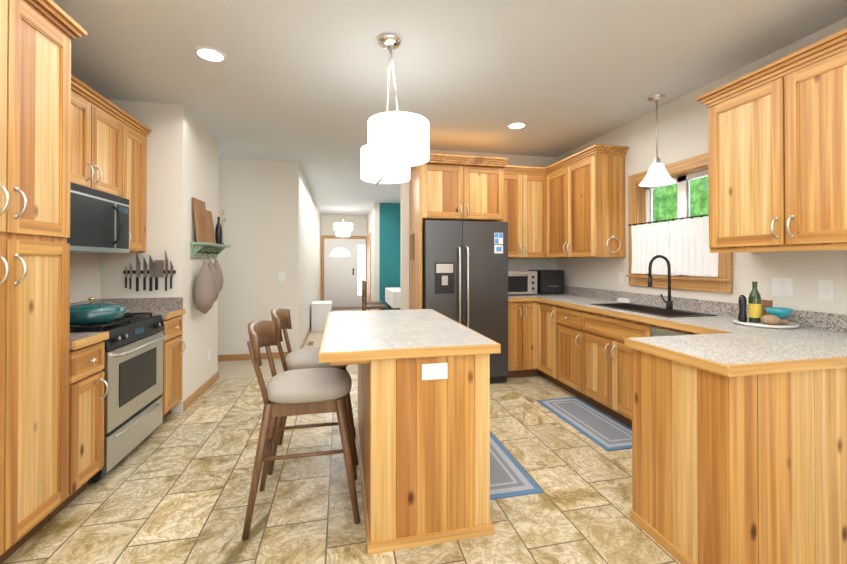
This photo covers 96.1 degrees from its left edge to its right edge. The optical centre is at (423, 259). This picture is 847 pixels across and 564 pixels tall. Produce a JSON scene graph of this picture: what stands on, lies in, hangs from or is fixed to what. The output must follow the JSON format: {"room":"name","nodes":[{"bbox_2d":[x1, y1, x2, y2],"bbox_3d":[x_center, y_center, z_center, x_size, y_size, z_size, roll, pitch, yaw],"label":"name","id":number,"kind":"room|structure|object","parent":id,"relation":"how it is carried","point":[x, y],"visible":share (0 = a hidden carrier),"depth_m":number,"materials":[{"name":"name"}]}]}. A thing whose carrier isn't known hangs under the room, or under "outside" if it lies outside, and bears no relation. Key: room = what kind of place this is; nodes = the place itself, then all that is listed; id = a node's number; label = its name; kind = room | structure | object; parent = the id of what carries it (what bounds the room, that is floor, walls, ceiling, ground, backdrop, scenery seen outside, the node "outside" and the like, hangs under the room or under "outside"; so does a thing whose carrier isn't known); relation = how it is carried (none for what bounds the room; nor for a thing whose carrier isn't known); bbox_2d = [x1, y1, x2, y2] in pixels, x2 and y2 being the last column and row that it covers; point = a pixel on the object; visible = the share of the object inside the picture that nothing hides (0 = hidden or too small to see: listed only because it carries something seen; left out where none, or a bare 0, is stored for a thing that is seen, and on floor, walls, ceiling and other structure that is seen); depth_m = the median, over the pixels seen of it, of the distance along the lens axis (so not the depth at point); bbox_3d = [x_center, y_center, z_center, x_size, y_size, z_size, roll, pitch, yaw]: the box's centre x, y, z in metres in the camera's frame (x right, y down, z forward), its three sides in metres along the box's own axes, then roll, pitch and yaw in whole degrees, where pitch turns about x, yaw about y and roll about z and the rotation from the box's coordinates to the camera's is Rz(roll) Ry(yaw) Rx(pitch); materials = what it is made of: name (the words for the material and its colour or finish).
{"room":"kitchen","nodes":[
{"label":"kitchen","id":0,"kind":"room"},
{"bbox_2d":[70,253,99,304],"bbox_3d":[-2.258,-0.033,0.622,0.120,2.740,5.380,0,0,-12],"label":"wall","id":1,"kind":"structure","parent":0,"point":[84,276],"depth_m":3.06,"materials":[{"name":"white paint"}]},
{"bbox_2d":[72,299,99,303],"bbox_3d":[-2.715,0.384,3.073,0.020,0.102,0.346,0,0,-12],"label":"backsplash","id":2,"kind":"structure","parent":1,"relation":"attached to","point":[97,300],"depth_m":3.06,"materials":[{"name":"grey stone"}]},
{"bbox_2d":[70,86,125,197],"bbox_3d":[-2.428,-0.781,2.530,0.347,0.601,0.831,0,0,-12],"label":"upper cabinet","id":3,"kind":"object","parent":1,"relation":"attached to","point":[108,147],"depth_m":2.65,"materials":[{"name":"brown wood"}]},
{"bbox_2d":[67,182,129,252],"bbox_3d":[-2.382,-0.265,2.573,0.456,0.421,0.753,0,0,-12],"label":"over-the-range microwave","id":4,"kind":"object","parent":3,"relation":"attached to","point":[99,221],"visible":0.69,"depth_m":2.58,"materials":[{"name":"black metal"}]},
{"bbox_2d":[126,122,148,251],"bbox_3d":[-2.549,-0.572,3.087,0.347,1.012,0.439,0,0,-12],"label":"upper cabinet","id":5,"kind":"object","parent":1,"relation":"attached to","point":[136,143],"depth_m":3.19,"materials":[{"name":"brown wood"}]},
{"bbox_2d":[100,297,182,308],"bbox_3d":[-2.452,0.386,3.317,0.637,0.102,0.019,0,0,-12],"label":"backsplash","id":6,"kind":"structure","parent":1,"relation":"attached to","point":[175,302],"depth_m":3.32,"materials":[{"name":"grey stone"}]},
{"bbox_2d":[100,99,218,412],"bbox_3d":[-3.615,-0.013,3.592,2.785,2.740,1.000,0,0,-12],"label":"wall block","id":7,"kind":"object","parent":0,"point":[182,153],"visible":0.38,"depth_m":3.39,"materials":[{"name":"white paint"}]},
{"bbox_2d":[123,250,175,290],"bbox_3d":[-2.394,0.095,3.328,0.400,0.360,0.025,0,0,-12],"label":"rack","id":8,"kind":"object","parent":7,"relation":"attached to","point":[156,270],"visible":0.92,"depth_m":3.33,"materials":[{"name":"black"}]},
{"bbox_2d":[183,371,218,410],"bbox_3d":[-2.247,1.316,3.880,0.009,0.085,0.960,0,0,-12],"label":"baseboard","id":9,"kind":"structure","parent":7,"relation":"attached to","point":[197,394],"depth_m":3.78,"materials":[{"name":"brown wood"}]},
{"bbox_2d":[207,349,209,361],"bbox_3d":[-2.290,1.020,4.066,0.008,0.120,0.075,0,0,-12],"label":"outlet","id":10,"kind":"object","parent":7,"relation":"attached to","point":[208,351],"depth_m":4.04,"materials":[{"name":"white plastic"}]},
{"bbox_2d":[190,242,229,257],"bbox_3d":[-2.186,-0.089,3.938,0.147,0.147,0.770,0,0,-12],"label":"shelf","id":11,"kind":"object","parent":7,"relation":"attached to","point":[208,248],"visible":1,"depth_m":3.83,"materials":[{"name":"green paint"}]},
{"bbox_2d":[194,252,222,313],"bbox_3d":[-2.137,0.223,3.817,0.167,0.597,0.548,0,0,-12],"label":"pot holder","id":12,"kind":"object","parent":11,"relation":"hanging from","point":[208,285],"visible":1,"depth_m":3.62,"materials":[{"name":"beige fabric"}]},
{"bbox_2d":[218,158,299,354],"bbox_3d":[-3.577,-0.004,5.012,3.700,2.740,0.120,0,0,-12],"label":"wall","id":13,"kind":"structure","parent":0,"point":[258,201],"depth_m":5.22,"materials":[{"name":"white paint"}]},
{"bbox_2d":[218,352,287,361],"bbox_3d":[-3.456,1.323,4.961,3.480,0.085,0.009,0,0,-12],"label":"baseboard","id":14,"kind":"structure","parent":13,"relation":"attached to","point":[233,357],"depth_m":5.17,"materials":[{"name":"brown wood"}]},
{"bbox_2d":[278,272,284,280],"bbox_3d":[-1.970,0.238,5.293,0.085,0.120,0.007,0,0,-12],"label":"light switch","id":15,"kind":"object","parent":13,"relation":"attached to","point":[281,276],"depth_m":5.29,"materials":[{"name":"white plastic"}]},
{"bbox_2d":[218,309,368,379],"bbox_3d":[-2.277,1.413,7.484,7.250,0.060,6.180,0,0,-12],"label":"floor","id":16,"kind":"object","parent":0,"point":[240,369],"depth_m":4.82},
{"bbox_2d":[311,301,331,331],"bbox_3d":[-2.022,1.113,7.582,0.380,0.540,0.510,0,0,-12],"label":"bench","id":17,"kind":"object","parent":16,"relation":"on","point":[320,310],"visible":0.92,"depth_m":7.33,"materials":[{"name":"white paint"}]},
{"bbox_2d":[362,280,382,310],"bbox_3d":[-1.105,0.912,8.191,0.420,0.950,0.420,0,0,-12],"label":"dining chair","id":18,"kind":"object","parent":16,"relation":"on","point":[374,302],"visible":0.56,"depth_m":8.15,"materials":[{"name":"brown wood"}]},
{"bbox_2d":[363,281,385,310],"bbox_3d":[-0.978,0.908,7.605,0.420,0.950,0.420,0,0,-12],"label":"dining chair","id":19,"kind":"object","parent":16,"relation":"on","point":[366,306],"visible":0.67,"depth_m":7.42,"materials":[{"name":"brown wood"}]},
{"bbox_2d":[385,287,399,309],"bbox_3d":[-0.253,1.006,8.063,0.970,0.760,1.310,0,0,-12],"label":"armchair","id":20,"kind":"object","parent":16,"relation":"on","point":[392,297],"visible":0.33,"depth_m":7.52,"materials":[{"name":"white fabric"}]},
{"bbox_2d":[299,167,320,348],"bbox_3d":[-2.462,0.018,8.323,0.120,2.740,5.880,0,0,-12],"label":"wall","id":21,"kind":"structure","parent":0,"point":[309,248],"depth_m":6.80,"materials":[{"name":"white paint"}]},
{"bbox_2d":[300,326,310,348],"bbox_3d":[-2.383,1.345,8.262,0.012,0.085,6.009,0,0,-12],"label":"baseboard","id":22,"kind":"structure","parent":21,"relation":"attached to","point":[309,330],"depth_m":6.40,"materials":[{"name":"brown wood"}]},
{"bbox_2d":[2,372,680,563],"bbox_3d":[0.084,1.373,1.539,5.090,0.060,6.440,0,0,-12],"label":"floor","id":23,"kind":"structure","parent":0,"point":[173,488],"depth_m":2.10,"materials":[{"name":"tile"}]},
{"bbox_2d":[0,0,86,563],"bbox_3d":[-2.046,0.056,1.540,0.676,2.575,0.895,0,0,-12],"label":"pantry cabinet","id":24,"kind":"object","parent":23,"relation":"on","point":[36,36],"visible":1,"depth_m":1.76,"materials":[{"name":"brown wood"}]},
{"bbox_2d":[48,337,107,520],"bbox_3d":[-2.180,0.907,2.061,0.637,0.880,0.293,0,0,-12],"label":"base cabinet","id":25,"kind":"object","parent":23,"relation":"on","point":[87,381],"depth_m":2.11,"materials":[{"name":"brown wood"}]},
{"bbox_2d":[69,333,107,344],"bbox_3d":[-2.178,0.448,2.064,0.642,0.038,0.293,0,0,-12],"label":"countertop","id":26,"kind":"structure","parent":25,"relation":"on","point":[74,338],"depth_m":2.13,"materials":[{"name":"grey stone"}]},
{"bbox_2d":[69,312,167,481],"bbox_3d":[-2.255,0.858,2.593,0.698,0.985,0.753,0,0,-12],"label":"range","id":27,"kind":"object","parent":23,"relation":"on","point":[133,398],"visible":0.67,"depth_m":2.54,"materials":[{"name":"silver metal"}]},
{"bbox_2d":[70,297,126,324],"bbox_3d":[-2.172,0.325,2.490,0.364,0.156,0.380,0,0,-12],"label":"pot","id":28,"kind":"object","parent":27,"relation":"on","point":[91,312],"visible":0.83,"depth_m":2.40,"materials":[{"name":"teal ceramic"}]},
{"bbox_2d":[82,313,183,419],"bbox_3d":[-2.415,0.914,3.144,0.637,0.880,0.365,0,0,-12],"label":"base cabinet","id":29,"kind":"object","parent":23,"relation":"on","point":[173,350],"depth_m":3.20,"materials":[{"name":"brown wood"}]},
{"bbox_2d":[126,309,183,316],"bbox_3d":[-2.413,0.455,3.148,0.642,0.038,0.365,0,0,-12],"label":"countertop","id":30,"kind":"structure","parent":29,"relation":"on","point":[164,312],"depth_m":3.21,"materials":[{"name":"grey stone"}]},
{"bbox_2d":[242,320,359,540],"bbox_3d":[-0.647,0.843,2.091,0.574,1.013,0.489,0,0,-12],"label":"stool","id":31,"kind":"object","parent":23,"relation":"on","point":[305,391],"visible":1,"depth_m":1.95,"materials":[{"name":"brown wood"}]},
{"bbox_2d":[268,308,357,474],"bbox_3d":[-0.753,0.847,2.651,0.574,1.013,0.489,0,0,-12],"label":"stool","id":32,"kind":"object","parent":23,"relation":"on","point":[304,358],"visible":0.5,"depth_m":2.50,"materials":[{"name":"brown wood"}]},
{"bbox_2d":[355,361,358,440],"bbox_3d":[-0.172,0.907,2.805,0.587,0.890,0.310,0,0,-12],"label":"base cabinet","id":33,"kind":"object","parent":23,"relation":"on","point":[356,362],"depth_m":2.95,"materials":[{"name":"brown wood"}]},
{"bbox_2d":[359,361,362,488],"bbox_3d":[-0.068,0.903,2.320,0.585,0.890,0.307,0,0,-12],"label":"base cabinet","id":34,"kind":"object","parent":23,"relation":"on","point":[360,362],"depth_m":2.52,"materials":[{"name":"brown wood"}]},
{"bbox_2d":[363,349,494,554],"bbox_3d":[-0.008,0.902,2.050,0.587,0.890,0.484,0,0,-12],"label":"base cabinet","id":35,"kind":"object","parent":23,"relation":"on","point":[423,429],"depth_m":1.81,"materials":[{"name":"brown wood"}]},
{"bbox_2d":[323,309,498,360],"bbox_3d":[-0.196,0.437,2.482,0.832,0.039,1.422,0,0,-12],"label":"countertop","id":36,"kind":"structure","parent":35,"relation":"on","point":[351,335],"depth_m":2.08,"materials":[{"name":"grey stone"}]},
{"bbox_2d":[409,153,507,308],"bbox_3d":[0.355,0.115,4.452,1.048,2.495,0.672,0,0,-12],"label":"tall cabinet","id":37,"kind":"object","parent":23,"relation":"on","point":[448,187],"visible":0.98,"depth_m":4.23,"materials":[{"name":"brown wood"}]},
{"bbox_2d":[422,220,507,382],"bbox_3d":[0.412,0.475,4.396,0.927,1.775,0.766,0,0,-12],"label":"fridge","id":38,"kind":"object","parent":23,"relation":"on","point":[464,273],"visible":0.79,"depth_m":4.10,"materials":[{"name":"grey metal"}]},
{"bbox_2d":[490,432,542,499],"bbox_3d":[0.385,1.346,2.689,0.395,0.010,1.080,0,0,-12],"label":"rug","id":39,"kind":"object","parent":23,"relation":"on","point":[510,476],"visible":0.27,"depth_m":2.35,"materials":[{"name":"grey fabric"}]},
{"bbox_2d":[507,299,538,377],"bbox_3d":[1.067,0.923,4.593,0.397,0.880,0.685,0,0,-12],"label":"base cabinet","id":40,"kind":"object","parent":23,"relation":"on","point":[521,312],"depth_m":4.33,"materials":[{"name":"brown wood"}]},
{"bbox_2d":[508,291,566,302],"bbox_3d":[1.362,0.451,4.694,1.015,0.039,0.618,0,0,-12],"label":"countertop","id":41,"kind":"structure","parent":40,"relation":"on","point":[516,296],"depth_m":4.45,"materials":[{"name":"grey stone"}]},
{"bbox_2d":[508,271,536,294],"bbox_3d":[1.124,0.286,4.728,0.470,0.290,0.380,0,0,-12],"label":"toaster oven","id":42,"kind":"object","parent":41,"relation":"on","point":[522,282],"visible":0.69,"depth_m":4.59,"materials":[{"name":"silver metal"}]},
{"bbox_2d":[529,270,563,294],"bbox_3d":[1.566,0.282,4.839,0.320,0.300,0.351,0,0,-12],"label":"appliance","id":43,"kind":"object","parent":41,"relation":"on","point":[550,281],"visible":0.9,"depth_m":4.70,"materials":[{"name":"black plastic"}]},
{"bbox_2d":[535,303,558,385],"bbox_3d":[1.636,0.921,4.214,0.681,0.880,0.472,0,0,-12],"label":"base cabinet","id":44,"kind":"object","parent":23,"relation":"on","point":[546,314],"depth_m":4.16,"materials":[{"name":"brown wood"}]},
{"bbox_2d":[559,307,574,394],"bbox_3d":[1.739,0.918,3.834,0.639,0.880,0.565,0,0,-12],"label":"base cabinet","id":45,"kind":"object","parent":23,"relation":"on","point":[566,314],"depth_m":3.81,"materials":[{"name":"brown wood"}]},
{"bbox_2d":[536,397,631,450],"bbox_3d":[1.401,1.349,3.216,0.435,0.010,1.000,0,0,-12],"label":"rug","id":46,"kind":"object","parent":23,"relation":"on","point":[605,431],"visible":0.88,"depth_m":3.14,"materials":[{"name":"grey fabric"}]},
{"bbox_2d":[575,307,662,424],"bbox_3d":[1.865,0.914,3.254,0.639,0.880,0.872,0,0,-12],"label":"base cabinet","id":47,"kind":"object","parent":23,"relation":"on","point":[600,339],"depth_m":3.28,"materials":[{"name":"brown wood"}]},
{"bbox_2d":[535,295,798,334],"bbox_3d":[1.849,0.442,3.334,0.638,0.039,2.248,0,0,-12],"label":"countertop","id":48,"kind":"structure","parent":47,"relation":"on","point":[703,321],"depth_m":2.97,"materials":[{"name":"grey stone"}]},
{"bbox_2d":[617,298,629,302],"bbox_3d":[2.003,0.405,3.813,0.060,0.040,0.120,0,0,-12],"label":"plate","id":49,"kind":"object","parent":48,"relation":"on","point":[625,300],"visible":0.98,"depth_m":3.77,"materials":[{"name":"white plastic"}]},
{"bbox_2d":[732,281,799,328],"bbox_3d":[2.174,0.279,2.429,0.320,0.274,0.320,0,0,-12],"label":"lazy susan tray","id":50,"kind":"object","parent":48,"relation":"on","point":[764,313],"visible":1,"depth_m":2.44,"materials":[{"name":"white ceramic"}]},
{"bbox_2d":[639,319,702,334],"bbox_3d":[2.018,0.910,2.546,0.639,0.880,0.702,0,0,-12],"label":"base cabinet","id":51,"kind":"object","parent":23,"relation":"on","point":[644,328],"depth_m":2.68,"materials":[{"name":"brown wood"}]},
{"bbox_2d":[627,343,766,563],"bbox_3d":[1.215,0.900,1.756,0.153,0.890,0.501,0,0,-12],"label":"base cabinet","id":52,"kind":"object","parent":23,"relation":"on","point":[739,443],"depth_m":1.62,"materials":[{"name":"brown wood"}]},
{"bbox_2d":[627,327,846,370],"bbox_3d":[1.794,0.433,1.897,1.353,0.039,0.537,0,0,-12],"label":"countertop","id":53,"kind":"structure","parent":52,"relation":"on","point":[808,346],"depth_m":1.79,"materials":[{"name":"grey stone"}]},
{"bbox_2d":[763,367,798,563],"bbox_3d":[1.375,0.900,1.791,0.174,0.890,0.501,0,0,-12],"label":"panel board","id":54,"kind":"object","parent":23,"relation":"on","point":[780,384],"depth_m":1.55,"materials":[{"name":"brown wood"}]},
{"bbox_2d":[799,363,822,563],"bbox_3d":[1.522,0.900,1.823,0.128,0.890,0.501,0,0,-12],"label":"base cabinet","id":55,"kind":"object","parent":23,"relation":"on","point":[810,378],"depth_m":1.59,"materials":[{"name":"brown wood"}]},
{"bbox_2d":[823,363,846,563],"bbox_3d":[1.724,0.900,1.866,0.284,0.890,0.501,0,0,-12],"label":"base cabinet","id":56,"kind":"object","parent":23,"relation":"on","point":[834,374],"depth_m":1.62,"materials":[{"name":"brown wood"}]},
{"bbox_2d":[321,214,366,235],"bbox_3d":[-2.378,0.038,11.411,1.590,2.740,0.120,0,0,-12],"label":"wall","id":57,"kind":"structure","parent":0,"point":[359,222],"depth_m":11.37,"materials":[{"name":"white paint"}]},
{"bbox_2d":[321,235,366,306],"bbox_3d":[-2.356,0.348,11.331,1.340,2.120,0.035,0,0,-12],"label":"door","id":58,"kind":"structure","parent":57,"relation":"attached to","point":[343,267],"depth_m":11.32,"materials":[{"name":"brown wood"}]},
{"bbox_2d":[332,307,361,309],"bbox_3d":[-3.047,1.436,11.042,7.250,0.060,1.100,0,0,-12],"label":"floor","id":59,"kind":"structure","parent":0,"point":[344,308],"depth_m":10.96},
{"bbox_2d":[367,202,379,309],"bbox_3d":[-1.372,0.031,10.237,0.120,2.740,2.600,0,0,-12],"label":"wall","id":60,"kind":"structure","parent":0,"point":[373,221],"depth_m":8.98,"materials":[{"name":"white paint"}]},
{"bbox_2d":[368,232,370,310],"bbox_3d":[-1.482,0.342,10.405,0.018,2.120,0.980,0,0,-12],"label":"door frame","id":61,"kind":"structure","parent":60,"relation":"attached to","point":[369,266],"depth_m":10.27,"materials":[{"name":"brown wood"}]},
{"bbox_2d":[379,203,399,309],"bbox_3d":[-0.025,0.024,9.260,2.100,2.740,0.120,0,0,-12],"label":"wall","id":62,"kind":"structure","parent":0,"point":[389,244],"depth_m":9.03,"materials":[{"name":"teal paint"}]},
{"bbox_2d":[52,0,846,215],"bbox_3d":[-1.753,-1.425,4.844,7.350,0.100,13.800,0,0,-12],"label":"ceiling","id":63,"kind":"structure","parent":0,"point":[304,83],"depth_m":2.71,"materials":[{"name":"white paint"}]},
{"bbox_2d":[194,47,225,62],"bbox_3d":[-1.442,-1.386,2.578,0.190,0.008,0.190,0,0,-12],"label":"recessed light","id":64,"kind":"object","parent":63,"relation":"in","point":[210,54],"visible":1,"depth_m":2.57,"materials":[{"name":"white paint"}]},
{"bbox_2d":[334,209,352,236],"bbox_3d":[-2.124,-0.980,10.081,0.500,0.720,0.500,0,0,-12],"label":"chandelier","id":65,"kind":"object","parent":63,"relation":"hanging from","point":[342,229],"visible":1,"depth_m":9.90,"materials":[{"name":"white glass"}]},
{"bbox_2d":[361,33,428,185],"bbox_3d":[-0.220,-0.946,2.734,0.435,0.884,0.805,0,0,-12],"label":"pendant lights","id":66,"kind":"object","parent":63,"relation":"hanging from","point":[395,148],"visible":1,"depth_m":2.42,"materials":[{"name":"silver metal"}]},
{"bbox_2d":[507,122,525,128],"bbox_3d":[0.960,-1.377,3.916,0.190,0.008,0.190,0,0,-12],"label":"recessed light","id":67,"kind":"object","parent":63,"relation":"in","point":[517,125],"visible":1,"depth_m":3.91,"materials":[{"name":"white paint"}]},
{"bbox_2d":[638,94,675,186],"bbox_3d":[1.985,-1.015,3.240,0.276,0.739,0.276,0,0,-12],"label":"light","id":68,"kind":"object","parent":63,"relation":"hanging from","point":[657,175],"visible":1,"depth_m":3.21,"materials":[{"name":"white glass"}]},
{"bbox_2d":[400,149,556,309],"bbox_3d":[0.824,-0.004,4.983,2.250,2.740,0.160,0,0,-12],"label":"wall","id":69,"kind":"structure","parent":0,"point":[521,264],"depth_m":4.84,"materials":[{"name":"white paint"}]},
{"bbox_2d":[499,168,542,257],"bbox_3d":[1.176,-0.543,4.781,0.688,1.046,0.383,0,0,-12],"label":"upper cabinet","id":70,"kind":"object","parent":69,"relation":"attached to","point":[523,188],"depth_m":4.65,"materials":[{"name":"brown wood"}]},
{"bbox_2d":[557,17,846,314],"bbox_3d":[2.525,-0.023,2.087,0.150,2.740,6.220,0,0,-12],"label":"wall","id":71,"kind":"structure","parent":0,"point":[683,128],"depth_m":3.08,"materials":[{"name":"white paint"}]},
{"bbox_2d":[543,152,626,257],"bbox_3d":[1.766,-0.547,4.300,0.392,1.046,0.940,0,0,-12],"label":"upper cabinet","id":72,"kind":"object","parent":71,"relation":"attached to","point":[572,206],"depth_m":3.97,"materials":[{"name":"brown wood"}]},
{"bbox_2d":[618,272,623,283],"bbox_3d":[2.043,0.189,3.935,0.008,0.120,0.075,0,0,-12],"label":"outlet","id":73,"kind":"object","parent":71,"relation":"attached to","point":[621,274],"depth_m":3.93,"materials":[{"name":"white plastic"}]},
{"bbox_2d":[626,152,732,292],"bbox_3d":[2.223,-0.295,3.328,0.167,1.090,1.040,0,0,-12],"label":"window","id":74,"kind":"structure","parent":71,"relation":"in","point":[722,282],"depth_m":3.32,"materials":[{"name":"brown wood"}]},
{"bbox_2d":[628,214,708,225],"bbox_3d":[2.141,-0.343,3.310,0.038,0.023,0.952,0,0,-12],"label":"curtain rod","id":75,"kind":"object","parent":74,"relation":"attached to","point":[691,217],"visible":0.77,"depth_m":3.28,"materials":[{"name":"black"}]},
{"bbox_2d":[631,222,669,274],"bbox_3d":[2.087,-0.100,3.522,0.032,0.463,0.431,0,0,-12],"label":"cafe curtain","id":76,"kind":"object","parent":75,"relation":"hanging from","point":[650,241],"visible":0.96,"depth_m":3.52,"materials":[{"name":"white fabric"}]},
{"bbox_2d":[669,217,717,275],"bbox_3d":[2.180,-0.103,3.093,0.032,0.463,0.431,0,0,-12],"label":"cafe curtain","id":77,"kind":"object","parent":75,"relation":"hanging from","point":[691,254],"visible":0.85,"depth_m":3.09,"materials":[{"name":"white fabric"}]},
{"bbox_2d":[703,40,846,251],"bbox_3d":[2.245,-0.580,2.195,0.347,1.006,0.999,0,0,-12],"label":"upper cabinet","id":78,"kind":"object","parent":71,"relation":"attached to","point":[777,155],"depth_m":2.19,"materials":[{"name":"brown wood"}]},
{"bbox_2d":[772,278,792,296],"bbox_3d":[2.354,0.180,2.499,0.008,0.120,0.120,0,0,-12],"label":"outlet","id":79,"kind":"object","parent":71,"relation":"attached to","point":[782,286],"depth_m":2.49,"materials":[{"name":"white plastic"}]},
{"bbox_2d":[818,279,833,299],"bbox_3d":[2.403,0.178,2.274,0.008,0.120,0.075,0,0,-12],"label":"outlet","id":80,"kind":"object","parent":71,"relation":"attached to","point":[825,287],"depth_m":2.27,"materials":[{"name":"white plastic"}]}
]}

